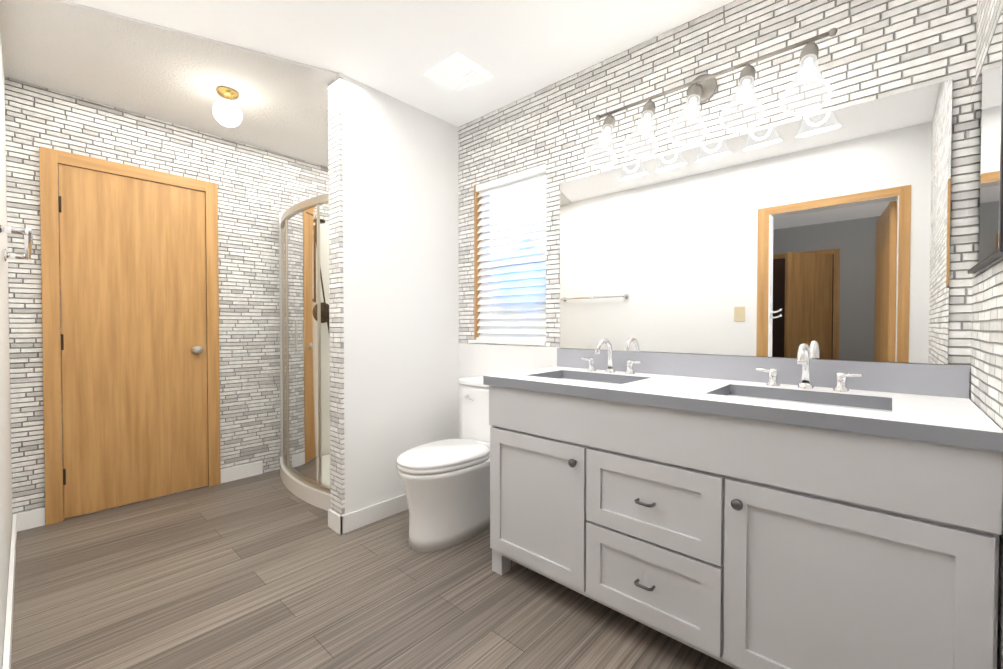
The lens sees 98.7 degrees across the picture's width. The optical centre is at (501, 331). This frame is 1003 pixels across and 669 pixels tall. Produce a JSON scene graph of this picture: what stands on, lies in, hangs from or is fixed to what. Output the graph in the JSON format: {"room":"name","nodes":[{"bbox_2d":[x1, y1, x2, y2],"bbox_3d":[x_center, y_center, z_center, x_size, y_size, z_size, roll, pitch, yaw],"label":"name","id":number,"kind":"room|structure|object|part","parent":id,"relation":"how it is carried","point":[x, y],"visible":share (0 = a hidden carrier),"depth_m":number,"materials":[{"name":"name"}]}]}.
{"room":"bathroom","nodes":[
{"label":"bathroom","id":0,"kind":"room"},
{"bbox_2d":[0,32,11,668],"bbox_3d":[-1.651,-0.130,1.327,2.780,2.450,0.123,1,1,42],"label":"wall","id":1,"kind":"structure","parent":0,"point":[5,487],"depth_m":1.78,"materials":[{"name":"white paint"}]},
{"bbox_2d":[2,514,16,668],"bbox_3d":[-1.624,1.047,1.416,2.695,0.095,0.013,1,1,42],"label":"baseboard","id":2,"kind":"structure","parent":1,"relation":"attached to","point":[7,651],"depth_m":1.60,"materials":[{"name":"white wood"}]},
{"bbox_2d":[0,225,32,261],"bbox_3d":[-1.723,-0.308,1.527,0.772,0.051,0.077,1,1,42],"label":"towel rail","id":3,"kind":"object","parent":1,"relation":"attached to","point":[27,233],"visible":1,"depth_m":1.40,"materials":[{"name":"silver metal"}]},
{"bbox_2d":[4,76,328,523],"bbox_3d":[-1.956,-0.158,3.135,0.100,2.450,2.395,1,1,42],"label":"stone wall","id":4,"kind":"structure","parent":0,"point":[260,190],"depth_m":2.92,"materials":[{"name":"white stone"}]},
{"bbox_2d":[12,508,44,531],"bbox_3d":[-2.594,1.032,2.363,0.013,0.095,0.120,1,1,42],"label":"baseboard","id":5,"kind":"structure","parent":4,"relation":"attached to","point":[30,519],"depth_m":2.36,"materials":[{"name":"white wood"}]},
{"bbox_2d":[39,146,220,524],"bbox_3d":[-2.243,0.024,2.683,0.082,2.100,0.845,1,1,42],"label":"door","id":6,"kind":"structure","parent":4,"relation":"attached to","point":[133,284],"depth_m":2.65,"materials":[{"name":"brown wood"}]},
{"bbox_3d":[-2.526,0.028,2.416,0.020,2.100,0.070,1,1,42],"label":"casing","id":7,"kind":"part","parent":6,"relation":"part of","materials":[{"name":"brown wood"}]},
{"bbox_3d":[-2.266,-0.991,2.687,0.020,0.070,0.705,1,1,42],"label":"casing","id":8,"kind":"part","parent":6,"relation":"part of","materials":[{"name":"brown wood"}]},
{"bbox_3d":[-2.045,0.121,2.895,0.072,0.058,0.058,1,1,42],"label":"knob","id":9,"kind":"part","parent":6,"relation":"part of","materials":[{"name":"silver metal"}]},
{"bbox_3d":[-2.006,0.019,2.991,0.020,2.100,0.070,1,1,42],"label":"casing","id":10,"kind":"part","parent":6,"relation":"part of","materials":[{"name":"brown wood"}]},
{"bbox_2d":[221,461,262,482],"bbox_3d":[-1.892,1.019,3.138,0.013,0.095,0.273,1,1,42],"label":"baseboard","id":11,"kind":"structure","parent":4,"relation":"attached to","point":[240,472],"depth_m":3.13,"materials":[{"name":"white wood"}]},
{"bbox_2d":[328,72,344,515],"bbox_3d":[-0.897,-0.146,2.338,0.128,2.450,0.016,1,1,42],"label":"stone wall","id":12,"kind":"structure","parent":0,"point":[336,297],"depth_m":2.32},
{"bbox_2d":[328,509,342,534],"bbox_3d":[-0.905,1.032,2.341,0.141,0.095,0.013,1,1,42],"label":"baseboard","id":13,"kind":"structure","parent":12,"relation":"attached to","point":[334,522],"depth_m":2.33,"materials":[{"name":"white wood"}]},
{"bbox_2d":[0,0,734,166],"bbox_3d":[-1.560,-1.369,0.730,3.890,0.072,5.400,1,1,42],"label":"ceiling","id":14,"kind":"structure","parent":0,"point":[517,49],"depth_m":2.07,"materials":[{"name":"white paint"}]},
{"bbox_2d":[213,86,242,126],"bbox_3d":[-1.549,-1.262,2.435,0.144,0.194,0.144,1,1,42],"label":"globe ceiling light","id":15,"kind":"object","parent":14,"relation":"attached to","point":[227,112],"visible":1,"depth_m":2.40,"materials":[{"name":"white glass"}]},
{"bbox_3d":[-1.549,-1.237,2.435,0.144,0.144,0.144,1,1,42],"label":"glass","id":16,"kind":"part","parent":15,"relation":"part of","materials":[{"name":"white glass"}]},
{"bbox_2d":[424,52,493,94],"bbox_3d":[-0.225,-1.360,2.287,0.260,0.017,0.260,1,1,42],"label":"ceiling vent","id":17,"kind":"object","parent":14,"relation":"in","point":[458,73],"visible":1,"depth_m":2.27,"materials":[{"name":"white plastic"}]},
{"bbox_2d":[11,469,734,668],"bbox_3d":[-1.560,1.135,0.770,3.890,0.060,5.400,1,1,42],"label":"floor","id":18,"kind":"structure","parent":0,"point":[268,570],"depth_m":1.75,"materials":[{"name":"brown wood"}]},
{"bbox_2d":[280,193,330,510],"bbox_3d":[-1.050,0.114,3.164,1.202,1.905,0.935,1,1,42],"label":"shower","id":19,"kind":"object","parent":18,"relation":"on","point":[304,472],"visible":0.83,"depth_m":2.81,"materials":[{"name":"clear glass"}]},
{"bbox_2d":[279,213,329,456],"bbox_3d":[-0.986,-0.160,3.231,1.210,2.450,0.950,1,1,42],"label":"shell","id":20,"kind":"object","parent":19,"relation":"attached to","point":[325,357],"visible":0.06,"depth_m":3.57,"materials":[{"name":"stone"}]},
{"bbox_2d":[313,218,329,336],"bbox_3d":[-1.423,-0.402,3.458,0.233,0.988,0.245,1,1,42],"label":"shower head","id":21,"kind":"object","parent":20,"relation":"attached to","point":[324,309],"depth_m":3.47},
{"bbox_2d":[396,376,491,551],"bbox_3d":[-0.235,0.684,2.367,0.410,0.790,0.740,1,1,42],"label":"toilet","id":22,"kind":"object","parent":18,"relation":"on","point":[446,484],"visible":0.79,"depth_m":2.18,"materials":[{"name":"white ceramic"}]},
{"bbox_3d":[-0.300,0.655,2.295,0.380,0.053,0.547,1,1,42],"label":"seat","id":23,"kind":"part","parent":22,"relation":"part of","materials":[{"name":"white ceramic"}]},
{"bbox_3d":[-0.237,0.880,2.368,0.384,0.398,0.725,1,1,42],"label":"bowl","id":24,"kind":"part","parent":22,"relation":"part of","materials":[{"name":"white ceramic"}]},
{"bbox_3d":[-0.051,0.304,2.565,0.410,0.037,0.190,1,1,42],"label":"tank lid","id":25,"kind":"part","parent":22,"relation":"part of","materials":[{"name":"white ceramic"}]},
{"bbox_3d":[-0.049,0.512,2.570,0.390,0.377,0.176,1,1,42],"label":"tank","id":26,"kind":"part","parent":22,"relation":"part of","materials":[{"name":"white ceramic"}]},
{"bbox_2d":[483,382,1002,668],"bbox_3d":[0.685,0.666,1.630,1.518,0.850,0.605,1,1,42],"label":"bathroom vanity","id":27,"kind":"object","parent":18,"relation":"on","point":[802,510],"depth_m":1.23,"materials":[{"name":"grey wood"}]},
{"bbox_3d":[0.135,0.703,1.778,0.484,0.542,0.020,1,1,42],"label":"door","id":28,"kind":"part","parent":27,"relation":"part of","materials":[{"name":"grey wood"}]},
{"bbox_3d":[0.270,0.491,1.618,0.032,0.031,0.032,1,1,42],"label":"knob","id":29,"kind":"part","parent":27,"relation":"part of","materials":[{"name":"grey metal"}]},
{"bbox_3d":[0.475,0.569,1.432,0.066,0.010,0.032,1,1,42],"label":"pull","id":30,"kind":"part","parent":27,"relation":"part of","materials":[{"name":"grey metal"}]},
{"bbox_3d":[0.493,0.569,1.452,0.462,0.265,0.020,1,1,42],"label":"drawer","id":31,"kind":"part","parent":27,"relation":"part of","materials":[{"name":"grey wood"}]},
{"bbox_3d":[0.683,0.497,1.244,0.032,0.031,0.032,1,1,42],"label":"knob","id":32,"kind":"part","parent":27,"relation":"part of","materials":[{"name":"grey metal"}]},
{"bbox_2d":[483,366,1002,445],"bbox_3d":[0.686,0.221,1.637,1.536,0.040,0.592,1,1,42],"label":"countertop","id":33,"kind":"structure","parent":27,"relation":"on","point":[933,415],"depth_m":1.35,"materials":[{"name":"grey stone"}]},
{"bbox_2d":[555,374,618,381],"bbox_3d":[0.376,0.298,1.904,0.484,0.147,0.324,1,1,42],"label":"sink","id":34,"kind":"object","parent":33,"relation":"in","point":[556,375],"depth_m":2.06,"materials":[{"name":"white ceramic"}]},
{"bbox_2d":[579,338,642,373],"bbox_3d":[0.483,0.112,2.019,0.312,0.166,0.157,1,1,42],"label":"faucet","id":35,"kind":"object","parent":33,"relation":"on","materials":[{"name":"silver metal"}]},
{"bbox_2d":[755,343,862,389],"bbox_3d":[1.054,0.120,1.503,0.312,0.166,0.157,1,1,42],"label":"faucet","id":36,"kind":"object","parent":33,"relation":"on","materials":[{"name":"silver metal"}]},
{"bbox_2d":[727,390,890,409],"bbox_3d":[0.947,0.306,1.387,0.484,0.147,0.324,1,1,42],"label":"sink","id":37,"kind":"object","parent":33,"relation":"in","point":[746,393],"depth_m":1.47,"materials":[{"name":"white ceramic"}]},
{"bbox_3d":[0.869,0.713,1.114,0.532,0.542,0.020,1,1,42],"label":"door","id":38,"kind":"part","parent":27,"relation":"part of","materials":[{"name":"grey wood"}]},
{"bbox_2d":[342,74,458,513],"bbox_3d":[-0.566,-0.151,2.703,0.120,2.450,0.970,1,1,42],"label":"wall","id":39,"kind":"structure","parent":0,"point":[401,248],"depth_m":2.54,"materials":[{"name":"white paint"}]},
{"bbox_2d":[341,494,407,533],"bbox_3d":[-0.573,1.028,2.612,0.013,0.095,0.858,1,1,42],"label":"baseboard","id":40,"kind":"structure","parent":39,"relation":"attached to","point":[357,519],"depth_m":2.44,"materials":[{"name":"white wood"}]},
{"bbox_2d":[458,0,976,398],"bbox_3d":[0.580,-0.143,2.212,2.480,2.450,0.120,1,1,42],"label":"wall","id":41,"kind":"structure","parent":0,"point":[870,50],"depth_m":1.79,"materials":[{"name":"brick"}]},
{"bbox_2d":[458,343,559,438],"bbox_3d":[0.024,0.577,2.643,0.849,0.995,0.004,1,1,42],"label":"paint","id":42,"kind":"object","parent":41,"relation":"attached to","point":[475,360],"visible":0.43,"depth_m":2.68,"materials":[{"name":"white paint"}]},
{"bbox_2d":[473,174,545,345],"bbox_3d":[0.072,-0.441,2.659,0.578,1.028,0.128,1,1,42],"label":"window blinds","id":43,"kind":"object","parent":41,"relation":"in","point":[497,325],"depth_m":2.64,"materials":[{"name":"white plastic"}]},
{"bbox_2d":[474,185,481,339],"bbox_3d":[-0.154,-0.454,2.832,0.011,1.008,0.059,1,1,42],"label":"liner","id":44,"kind":"object","parent":43,"relation":"attached to","point":[476,263],"visible":0.5,"depth_m":2.81,"materials":[{"name":"brown wood"}]},
{"bbox_2d":[476,164,545,192],"bbox_3d":[0.056,-0.931,2.633,0.568,0.042,0.050,1,1,42],"label":"blind headrail","id":45,"kind":"object","parent":43,"relation":"attached to","point":[539,170],"visible":0.71,"depth_m":2.60,"materials":[{"name":"white plastic"}]},
{"bbox_3d":[0.096,-0.441,2.686,0.510,0.960,0.004,1,1,42],"label":"window glass pane","id":46,"kind":"part","parent":43,"relation":"part of","materials":[{"name":"clear glass"}]},
{"bbox_2d":[585,28,837,168],"bbox_3d":[0.783,-0.937,1.767,0.936,0.333,0.242,1,1,42],"label":"sconce","id":47,"kind":"object","parent":41,"relation":"attached to","point":[701,89],"visible":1,"depth_m":1.68,"materials":[{"name":"glass"}]},
{"bbox_2d":[560,79,951,363],"bbox_3d":[0.870,-0.354,1.858,1.480,0.898,0.006,1,1,42],"label":"mirror","id":48,"kind":"object","parent":41,"relation":"attached to","point":[826,235],"visible":1,"depth_m":1.67,"materials":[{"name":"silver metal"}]},
{"bbox_2d":[557,348,969,398],"bbox_3d":[0.879,0.147,1.849,1.536,0.100,0.018,1,1,42],"label":"backsplash","id":49,"kind":"structure","parent":41,"relation":"attached to","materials":[{"name":"grey stone"}]},
{"bbox_2d":[970,0,1002,668],"bbox_3d":[-0.195,-0.099,-0.566,0.100,2.450,5.280,1,1,42],"label":"stone wall","id":50,"kind":"structure","parent":0,"point":[986,384],"depth_m":1.10,"materials":[{"name":"white stone"}]},
{"bbox_2d":[967,9,1002,273],"bbox_3d":[1.223,-0.428,1.085,0.016,0.515,0.520,1,1,42],"label":"medicine cabinet mirror","id":51,"kind":"object","parent":50,"relation":"attached to","point":[985,221],"visible":1,"depth_m":1.03,"materials":[{"name":"grey mirror"}]},
{"label":"outside","id":52,"kind":"structure","parent":0,"visible":0},
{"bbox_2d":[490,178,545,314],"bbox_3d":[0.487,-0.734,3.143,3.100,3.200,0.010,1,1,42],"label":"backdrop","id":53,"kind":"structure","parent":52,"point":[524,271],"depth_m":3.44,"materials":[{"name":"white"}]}
]}

